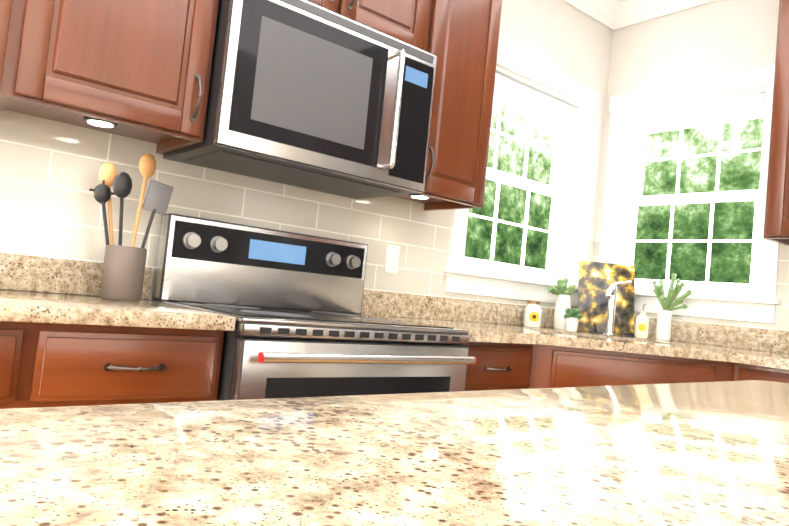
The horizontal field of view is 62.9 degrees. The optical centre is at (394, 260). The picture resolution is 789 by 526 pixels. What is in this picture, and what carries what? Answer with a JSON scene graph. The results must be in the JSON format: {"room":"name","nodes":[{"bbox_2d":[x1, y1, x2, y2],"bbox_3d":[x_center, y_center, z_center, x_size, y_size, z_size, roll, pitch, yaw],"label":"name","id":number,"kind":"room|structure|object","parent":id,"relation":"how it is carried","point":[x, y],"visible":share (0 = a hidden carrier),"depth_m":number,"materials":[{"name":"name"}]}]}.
{"room":"kitchen","nodes":[
{"label":"kitchen","id":0,"kind":"room"},
{"bbox_2d":[497,0,611,278],"bbox_3d":[-1.536,-0.441,1.512,7.100,2.740,0.150,8,-4,-39],"label":"wall","id":1,"kind":"structure","parent":0,"point":[563,38],"depth_m":3.43,"materials":[{"name":"white paint"}]},
{"bbox_2d":[0,0,35,110],"bbox_3d":[-1.318,-1.030,1.351,1.004,1.124,0.347,8,-4,-39],"label":"upper cabinet","id":2,"kind":"object","parent":1,"relation":"attached to","point":[17,17],"depth_m":1.51,"materials":[{"name":"brown wood"}]},
{"bbox_2d":[4,0,218,151],"bbox_3d":[-0.763,-0.951,1.809,0.518,1.124,0.347,8,-4,-39],"label":"upper cabinet","id":3,"kind":"object","parent":1,"relation":"attached to","point":[138,69],"depth_m":1.68,"materials":[{"name":"brown wood"}]},
{"bbox_2d":[0,109,594,309],"bbox_3d":[-0.416,-0.069,2.341,3.950,0.505,0.006,8,-4,-39],"label":"backsplash","id":4,"kind":"structure","parent":1,"relation":"attached to","point":[50,206],"depth_m":2.06,"materials":[{"name":"beige tile"}]},
{"bbox_2d":[308,0,439,52],"bbox_3d":[-0.257,-1.105,2.219,0.779,0.676,0.347,8,-4,-39],"label":"upper cabinet","id":5,"kind":"object","parent":1,"relation":"attached to","point":[413,22],"depth_m":2.23,"materials":[{"name":"brown wood"}]},
{"bbox_2d":[163,0,436,198],"bbox_3d":[-0.277,-0.520,2.142,0.768,0.492,0.466,8,-4,-39],"label":"microwave","id":6,"kind":"object","parent":5,"relation":"attached to","point":[306,94],"visible":0.98,"depth_m":1.97,"materials":[{"name":"silver metal"}]},
{"bbox_2d":[384,244,399,273],"bbox_3d":[-0.008,-0.006,2.667,0.070,0.115,0.010,8,-4,-39],"label":"electrical outlet","id":7,"kind":"object","parent":1,"relation":"attached to","point":[392,258],"visible":1,"depth_m":2.67,"materials":[{"name":"white plastic"}]},
{"bbox_2d":[394,0,501,207],"bbox_3d":[0.156,-0.821,2.567,0.391,1.124,0.347,8,-4,-39],"label":"upper cabinet","id":8,"kind":"object","parent":1,"relation":"attached to","point":[467,31],"depth_m":2.44,"materials":[{"name":"brown wood"}]},
{"bbox_2d":[444,44,597,305],"bbox_3d":[0.633,-0.396,3.253,1.030,1.183,0.195,8,-4,-39],"label":"window","id":9,"kind":"structure","parent":1,"relation":"in","point":[491,277],"depth_m":3.34,"materials":[{"name":"white wood"}]},
{"bbox_2d":[562,0,627,30],"bbox_3d":[-1.328,-1.737,1.482,6.800,0.125,0.106,8,-4,-39],"label":"crown molding","id":10,"kind":"structure","parent":1,"relation":"attached to","point":[612,15],"depth_m":3.53,"materials":[{"name":"white paint"}]},
{"bbox_2d":[595,0,778,260],"bbox_3d":[2.619,-0.014,1.895,0.150,2.740,4.550,8,-4,-39],"label":"wall","id":11,"kind":"structure","parent":0,"point":[717,38],"depth_m":3.31,"materials":[{"name":"white paint"}]},
{"bbox_2d":[620,0,718,25],"bbox_3d":[2.604,-1.328,1.937,0.106,0.125,4.170,8,-4,-39],"label":"crown molding","id":12,"kind":"structure","parent":11,"relation":"attached to","point":[632,12],"depth_m":3.45,"materials":[{"name":"white paint"}]},
{"bbox_2d":[599,64,780,323],"bbox_3d":[1.490,-0.312,3.263,0.195,1.183,0.940,8,-4,-39],"label":"window","id":13,"kind":"structure","parent":11,"relation":"in","point":[755,300],"depth_m":3.24,"materials":[{"name":"white wood"}]},
{"bbox_2d":[594,242,788,330],"bbox_3d":[1.756,0.168,2.786,0.006,0.505,2.074,8,-4,-39],"label":"backsplash","id":14,"kind":"structure","parent":11,"relation":"attached to","point":[781,317],"depth_m":2.86,"materials":[{"name":"beige tile"}]},
{"bbox_2d":[764,0,788,243],"bbox_3d":[1.993,-0.651,2.367,0.347,1.124,0.998,8,-4,-39],"label":"upper cabinet","id":15,"kind":"object","parent":11,"relation":"attached to","point":[776,226],"depth_m":2.60,"materials":[{"name":"brown wood"}]},
{"bbox_3d":[-0.229,0.998,-0.320,7.100,0.060,4.700,8,-4,-39],"label":"floor","id":16,"kind":"structure","parent":0,"visible":0},
{"bbox_2d":[0,321,31,408],"bbox_3d":[-1.136,0.527,1.350,0.480,0.875,0.643,8,-4,-39],"label":"base cabinet","id":17,"kind":"object","parent":16,"relation":"on","point":[14,341],"visible":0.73,"depth_m":1.29,"materials":[{"name":"brown wood"}]},
{"bbox_2d":[21,323,223,407],"bbox_3d":[-0.790,0.577,1.635,0.422,0.875,0.643,8,-4,-39],"label":"base cabinet","id":18,"kind":"object","parent":16,"relation":"on","point":[77,365],"visible":0.42,"depth_m":1.41,"materials":[{"name":"brown wood"}]},
{"bbox_2d":[151,213,476,400],"bbox_3d":[-0.276,0.490,1.990,0.780,1.185,0.710,8,-4,-39],"label":"range","id":19,"kind":"object","parent":16,"relation":"on","point":[291,302],"visible":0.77,"depth_m":1.97,"materials":[{"name":"silver metal"}]},
{"bbox_2d":[461,341,532,390],"bbox_3d":[0.138,0.708,2.401,0.407,0.875,0.643,8,-4,-39],"label":"base cabinet","id":20,"kind":"object","parent":16,"relation":"on","point":[501,366],"visible":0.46,"depth_m":2.21,"materials":[{"name":"brown wood"}]},
{"bbox_2d":[529,344,734,388],"bbox_3d":[0.884,0.801,2.770,1.220,0.875,1.025,8,-4,-39],"label":"base cabinet","id":21,"kind":"object","parent":16,"relation":"on","point":[552,366],"visible":0.21,"depth_m":2.35,"materials":[{"name":"brown wood"}]},
{"bbox_2d":[361,289,788,369],"bbox_3d":[1.090,0.388,2.266,1.631,0.339,2.047,8,-4,-39],"label":"countertop","id":22,"kind":"structure","parent":21,"relation":"on","point":[484,321],"depth_m":2.76,"materials":[{"name":"stone"}]},
{"bbox_2d":[523,300,541,327],"bbox_3d":[0.668,0.258,3.110,0.089,0.125,0.091,8,-4,-39],"label":"jar","id":23,"kind":"object","parent":22,"relation":"on","point":[532,313],"visible":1,"depth_m":3.08,"materials":[{"name":"white ceramic"}]},
{"bbox_2d":[548,278,574,329],"bbox_3d":[0.835,0.212,3.177,0.170,0.255,0.127,8,-4,-39],"label":"vase","id":24,"kind":"object","parent":22,"relation":"on","point":[563,302],"visible":1,"depth_m":3.15,"materials":[{"name":"white ceramic"}]},
{"bbox_2d":[564,308,582,331],"bbox_3d":[0.835,0.278,3.035,0.110,0.108,0.089,8,-4,-39],"label":"pot plant","id":25,"kind":"object","parent":22,"relation":"on","point":[572,317],"visible":1,"depth_m":3.01,"materials":[{"name":"green plant"}]},
{"bbox_2d":[577,261,634,335],"bbox_3d":[1.076,0.189,3.282,0.280,0.360,0.096,5,-3,6],"label":"glass cutting board","id":26,"kind":"object","parent":22,"relation":"on","point":[596,280],"visible":0.85,"depth_m":3.28,"materials":[{"name":"multicoloured glass"}]},
{"bbox_2d":[602,281,631,335],"bbox_3d":[0.992,0.212,2.950,0.249,0.261,0.126,8,-4,-39],"label":"faucet","id":27,"kind":"object","parent":22,"relation":"on","point":[611,294],"visible":1,"depth_m":2.99,"materials":[{"name":"silver metal"}]},
{"bbox_2d":[635,304,648,338],"bbox_3d":[1.171,0.285,3.048,0.067,0.162,0.062,8,-4,-39],"label":"soap bottle","id":28,"kind":"object","parent":22,"relation":"on","point":[642,325],"visible":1,"depth_m":3.03,"materials":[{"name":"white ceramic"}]},
{"bbox_2d":[652,273,691,340],"bbox_3d":[1.286,0.217,3.059,0.193,0.320,0.182,8,-4,-39],"label":"vase","id":29,"kind":"object","parent":22,"relation":"on","point":[663,328],"visible":1,"depth_m":3.04,"materials":[{"name":"white ceramic"}]},
{"bbox_2d":[734,363,788,382],"bbox_3d":[1.534,0.847,2.430,0.643,0.875,0.322,8,-4,-39],"label":"base cabinet","id":30,"kind":"object","parent":16,"relation":"on","point":[744,372],"visible":0.08,"depth_m":2.33,"materials":[{"name":"brown wood"}]},
{"bbox_3d":[-1.527,0.472,1.027,0.540,0.875,0.643,8,-4,-39],"label":"base cabinet","id":31,"kind":"object","parent":16,"relation":"on","visible":0},
{"bbox_2d":[0,253,235,330],"bbox_3d":[-1.140,0.017,1.337,1.466,0.135,0.637,8,-4,-39],"label":"countertop","id":32,"kind":"structure","parent":31,"relation":"on","point":[36,289],"depth_m":1.57,"materials":[{"name":"stone"}]},
{"bbox_2d":[89,153,173,300],"bbox_3d":[-0.774,-0.104,1.875,0.225,0.433,0.112,8,-4,-39],"label":"utensil crock","id":33,"kind":"object","parent":32,"relation":"on","point":[123,272],"visible":0.98,"depth_m":1.84,"materials":[{"name":"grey ceramic"}]},
{"bbox_3d":[0.269,0.601,0.156,1.825,0.875,1.053,8,-4,-41],"label":"cabinet","id":34,"kind":"object","parent":16,"relation":"on","visible":0},
{"bbox_2d":[0,380,788,525],"bbox_3d":[0.341,0.150,0.156,1.915,0.035,1.100,8,-4,-41],"label":"countertop","id":35,"kind":"structure","parent":34,"relation":"on","point":[697,454],"depth_m":0.35,"materials":[{"name":"stone"}]},
{"label":"outside","id":36,"kind":"structure","parent":0,"visible":0},
{"bbox_2d":[465,96,553,268],"bbox_3d":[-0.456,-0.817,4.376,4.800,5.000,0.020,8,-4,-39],"label":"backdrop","id":37,"kind":"structure","parent":36,"point":[512,199],"depth_m":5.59,"materials":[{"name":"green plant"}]},
{"bbox_2d":[541,108,763,283],"bbox_3d":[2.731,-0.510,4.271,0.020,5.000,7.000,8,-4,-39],"label":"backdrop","id":38,"kind":"structure","parent":36,"point":[730,262],"depth_m":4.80,"materials":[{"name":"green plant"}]}
]}

